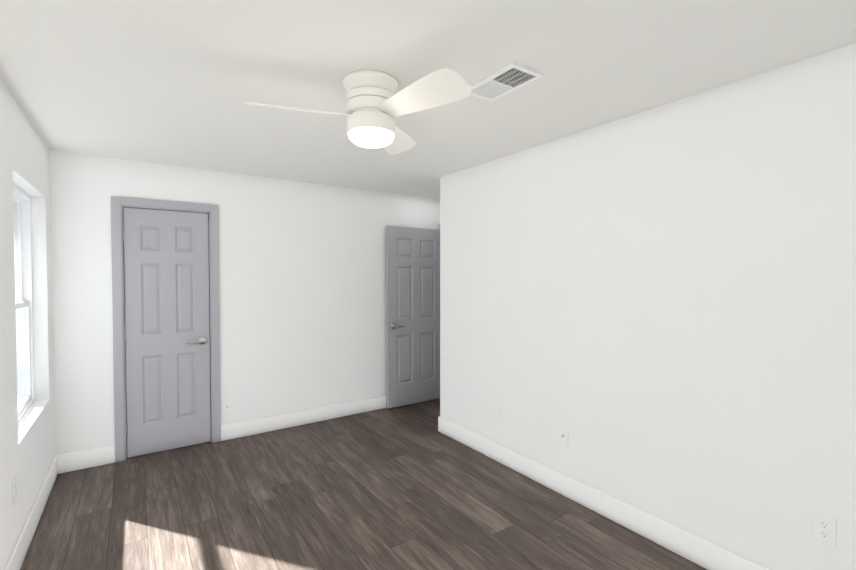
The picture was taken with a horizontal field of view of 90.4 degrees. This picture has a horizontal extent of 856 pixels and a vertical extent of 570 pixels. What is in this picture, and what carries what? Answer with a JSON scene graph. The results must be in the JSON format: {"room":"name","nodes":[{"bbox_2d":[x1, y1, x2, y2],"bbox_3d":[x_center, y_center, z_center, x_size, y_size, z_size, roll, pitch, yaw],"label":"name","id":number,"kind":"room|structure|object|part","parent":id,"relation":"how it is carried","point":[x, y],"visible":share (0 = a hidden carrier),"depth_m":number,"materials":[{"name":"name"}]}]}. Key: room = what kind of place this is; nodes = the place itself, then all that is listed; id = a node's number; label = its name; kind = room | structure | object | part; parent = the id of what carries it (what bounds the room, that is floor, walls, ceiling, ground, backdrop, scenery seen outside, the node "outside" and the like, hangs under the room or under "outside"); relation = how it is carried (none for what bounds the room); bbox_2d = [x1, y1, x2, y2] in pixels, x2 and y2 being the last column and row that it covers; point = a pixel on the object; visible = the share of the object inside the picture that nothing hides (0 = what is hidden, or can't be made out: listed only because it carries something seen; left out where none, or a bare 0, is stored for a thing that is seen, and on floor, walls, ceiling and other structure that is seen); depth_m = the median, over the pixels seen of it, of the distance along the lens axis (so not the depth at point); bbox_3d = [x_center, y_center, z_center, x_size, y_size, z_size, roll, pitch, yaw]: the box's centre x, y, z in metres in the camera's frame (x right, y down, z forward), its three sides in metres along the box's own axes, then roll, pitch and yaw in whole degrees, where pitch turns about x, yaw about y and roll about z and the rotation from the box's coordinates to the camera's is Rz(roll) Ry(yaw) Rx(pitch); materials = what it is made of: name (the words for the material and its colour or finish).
{"room":"empty bedroom","nodes":[
{"label":"empty bedroom","id":0,"kind":"room"},
{"bbox_2d":[0,79,54,569],"bbox_3d":[-1.514,0.255,1.159,0.160,2.420,5.080,-1,2,-35],"label":"wall","id":1,"kind":"structure","parent":0,"point":[24,166],"depth_m":2.31,"materials":[{"name":"paint"}]},
{"bbox_2d":[12,476,17,504],"bbox_3d":[-2.067,1.028,2.127,0.008,0.118,0.072,-1,2,-35],"label":"electrical outlet","id":2,"kind":"object","parent":1,"relation":"attached to","point":[14,489],"visible":0.96,"depth_m":2.11,"materials":[{"name":"white plastic"}]},
{"bbox_2d":[13,183,34,421],"bbox_3d":[-2.507,0.114,2.531,0.085,1.445,0.970,-1,2,-35],"label":"window","id":3,"kind":"structure","parent":1,"relation":"in","point":[24,197],"depth_m":2.89,"materials":[{"name":"glass"}]},
{"bbox_3d":[-2.520,-0.209,2.514,0.028,0.726,0.898,-1,2,-35],"label":"window sash","id":4,"kind":"part","parent":3,"relation":"part of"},
{"bbox_3d":[-2.507,0.114,2.531,0.037,1.310,0.840,-1,2,-35],"label":"glass","id":5,"kind":"part","parent":3,"relation":"part of","materials":[{"name":"glass"}]},
{"bbox_3d":[-2.493,0.457,2.548,0.028,0.686,0.898,-1,2,-35],"label":"window sash","id":6,"kind":"part","parent":3,"relation":"part of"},
{"bbox_2d":[4,455,57,569],"bbox_3d":[-1.442,1.392,1.234,0.015,0.142,4.760,-1,2,-35],"label":"baseboard","id":7,"kind":"structure","parent":1,"relation":"attached to","point":[18,554],"depth_m":2.41,"materials":[{"name":"white wood"}]},
{"bbox_2d":[18,400,48,445],"bbox_3d":[-2.441,0.827,2.592,0.075,0.012,0.970,-1,2,-35],"label":"window sill","id":8,"kind":"structure","parent":1,"relation":"attached to","point":[26,422],"depth_m":2.61,"materials":[{"name":"white wood"}]},
{"bbox_2d":[49,150,439,454],"bbox_3d":[-1.128,0.183,4.387,4.140,2.420,0.120,-1,2,-35],"label":"wall","id":9,"kind":"structure","parent":0,"point":[302,283],"depth_m":3.98,"materials":[{"name":"paint"}]},
{"bbox_2d":[58,445,114,473],"bbox_3d":[-2.639,1.347,3.289,0.346,0.142,0.015,-1,2,-35],"label":"baseboard","id":10,"kind":"structure","parent":9,"relation":"attached to","point":[82,459],"depth_m":3.28,"materials":[{"name":"white wood"}]},
{"bbox_2d":[123,229,127,435],"bbox_3d":[-2.439,0.384,3.424,0.018,1.672,0.010,-1,2,-35],"label":"closet door hinges","id":11,"kind":"object","parent":9,"relation":"attached to","point":[125,333],"visible":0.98,"depth_m":3.42,"materials":[{"name":"silver metal"}]},
{"bbox_2d":[111,196,220,462],"bbox_3d":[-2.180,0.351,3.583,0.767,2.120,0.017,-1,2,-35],"label":"door frame","id":12,"kind":"structure","parent":9,"relation":"attached to","point":[117,202],"depth_m":3.41,"materials":[{"name":"grey wood"}]},
{"bbox_2d":[123,207,210,457],"bbox_3d":[-2.202,0.387,3.615,0.610,2.030,0.035,-1,2,-35],"label":"closet door","id":13,"kind":"structure","parent":9,"relation":"in","point":[166,267],"depth_m":3.59,"materials":[{"name":"grey wood"}]},
{"bbox_2d":[187,337,205,344],"bbox_3d":[-2.011,0.493,3.691,0.152,0.064,0.060,-1,2,-35],"label":"door handle","id":14,"kind":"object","parent":13,"relation":"attached to","point":[201,341],"depth_m":3.71,"materials":[{"name":"silver metal"}]},
{"bbox_2d":[223,400,231,413],"bbox_3d":[-1.819,1.105,3.848,0.072,0.118,0.017,-1,2,-35],"label":"outlet","id":15,"kind":"object","parent":9,"relation":"attached to","point":[226,406],"visible":1,"depth_m":3.85,"materials":[{"name":"white plastic"}]},
{"bbox_2d":[221,395,385,440],"bbox_3d":[-0.860,1.319,4.515,2.442,0.142,0.015,-1,2,-35],"label":"baseboard","id":16,"kind":"structure","parent":9,"relation":"attached to","point":[258,426],"depth_m":4.22,"materials":[{"name":"white wood"}]},
{"bbox_2d":[386,226,439,408],"bbox_3d":[-0.142,0.356,4.927,0.760,2.030,0.035,-1,2,-35],"label":"entry door","id":17,"kind":"structure","parent":9,"relation":"in","point":[413,309],"depth_m":4.88,"materials":[{"name":"grey wood"}]},
{"bbox_2d":[390,323,403,328],"bbox_3d":[-0.338,0.460,4.737,0.152,0.064,0.060,-1,2,-35],"label":"door handle","id":18,"kind":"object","parent":17,"relation":"attached to","point":[393,326],"depth_m":4.72,"materials":[{"name":"silver metal"}]},
{"bbox_2d":[20,398,706,569],"bbox_3d":[-0.020,1.482,2.665,4.300,0.100,5.820,-1,2,-35],"label":"floor","id":19,"kind":"structure","parent":0,"point":[408,487],"depth_m":2.67,"materials":[{"name":"brown wood"}]},
{"bbox_2d":[0,0,855,198],"bbox_3d":[-0.020,-1.063,2.609,4.300,0.150,5.820,-1,2,-35],"label":"ceiling","id":20,"kind":"structure","parent":0,"point":[173,82],"depth_m":1.89,"materials":[{"name":"paint"}]},
{"bbox_2d":[242,68,471,154],"bbox_3d":[-0.276,-0.822,1.964,1.009,0.304,0.987,-1,2,-35],"label":"ceiling fan","id":21,"kind":"object","parent":20,"relation":"hanging from","point":[375,104],"visible":1,"depth_m":1.94,"materials":[{"name":"white"}]},
{"bbox_3d":[-0.595,-0.809,1.964,0.483,0.059,0.254,-1,2,-35],"label":"blade","id":22,"kind":"part","parent":21,"relation":"part of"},
{"bbox_3d":[-0.275,-0.818,2.050,0.236,0.186,0.236,-1,2,-35],"label":"motor","id":23,"kind":"part","parent":21,"relation":"part of","materials":[{"name":"white metal"}]},
{"bbox_3d":[-0.199,-0.818,2.374,0.418,0.059,0.399,-1,2,-35],"label":"blade","id":24,"kind":"part","parent":21,"relation":"part of","materials":[{"name":"white plastic"}]},
{"bbox_3d":[-0.026,-0.806,1.832,0.221,0.059,0.486,-1,2,-35],"label":"blade","id":25,"kind":"part","parent":21,"relation":"part of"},
{"bbox_2d":[470,62,542,100],"bbox_3d":[0.354,-0.970,2.042,0.190,0.014,0.342,-1,2,-35],"label":"ceiling vent","id":26,"kind":"object","parent":20,"relation":"in","point":[504,80],"visible":0.9,"depth_m":2.02,"materials":[{"name":"white metal"}]},
{"bbox_2d":[440,43,855,569],"bbox_3d":[1.759,0.219,2.748,1.245,2.420,3.985,-1,2,-35],"label":"wall","id":27,"kind":"structure","parent":0,"point":[653,310],"depth_m":2.23,"materials":[{"name":"paint"}]},
{"bbox_2d":[497,404,503,420],"bbox_3d":[0.575,1.016,3.380,0.008,0.118,0.072,-1,2,-35],"label":"electrical outlet","id":28,"kind":"object","parent":27,"relation":"attached to","point":[500,412],"visible":1,"depth_m":3.37,"materials":[{"name":"white plastic"}]},
{"bbox_2d":[559,426,567,445],"bbox_3d":[0.916,1.022,2.878,0.017,0.118,0.072,-1,2,-35],"label":"outlet","id":29,"kind":"object","parent":27,"relation":"attached to","point":[563,435],"visible":1,"depth_m":2.88,"materials":[{"name":"white plastic"}]},
{"bbox_2d":[438,417,768,569],"bbox_3d":[1.190,1.364,2.488,0.015,0.142,3.840,-1,2,-35],"label":"baseboard","id":30,"kind":"structure","parent":27,"relation":"attached to","point":[704,553],"depth_m":2.58,"materials":[{"name":"white wood"}]},
{"bbox_2d":[813,512,836,547],"bbox_3d":[1.671,1.031,1.789,0.008,0.118,0.072,-1,2,-35],"label":"electrical outlet","id":31,"kind":"object","parent":27,"relation":"attached to","point":[824,529],"visible":1,"depth_m":1.79,"materials":[{"name":"white plastic"}]}
]}

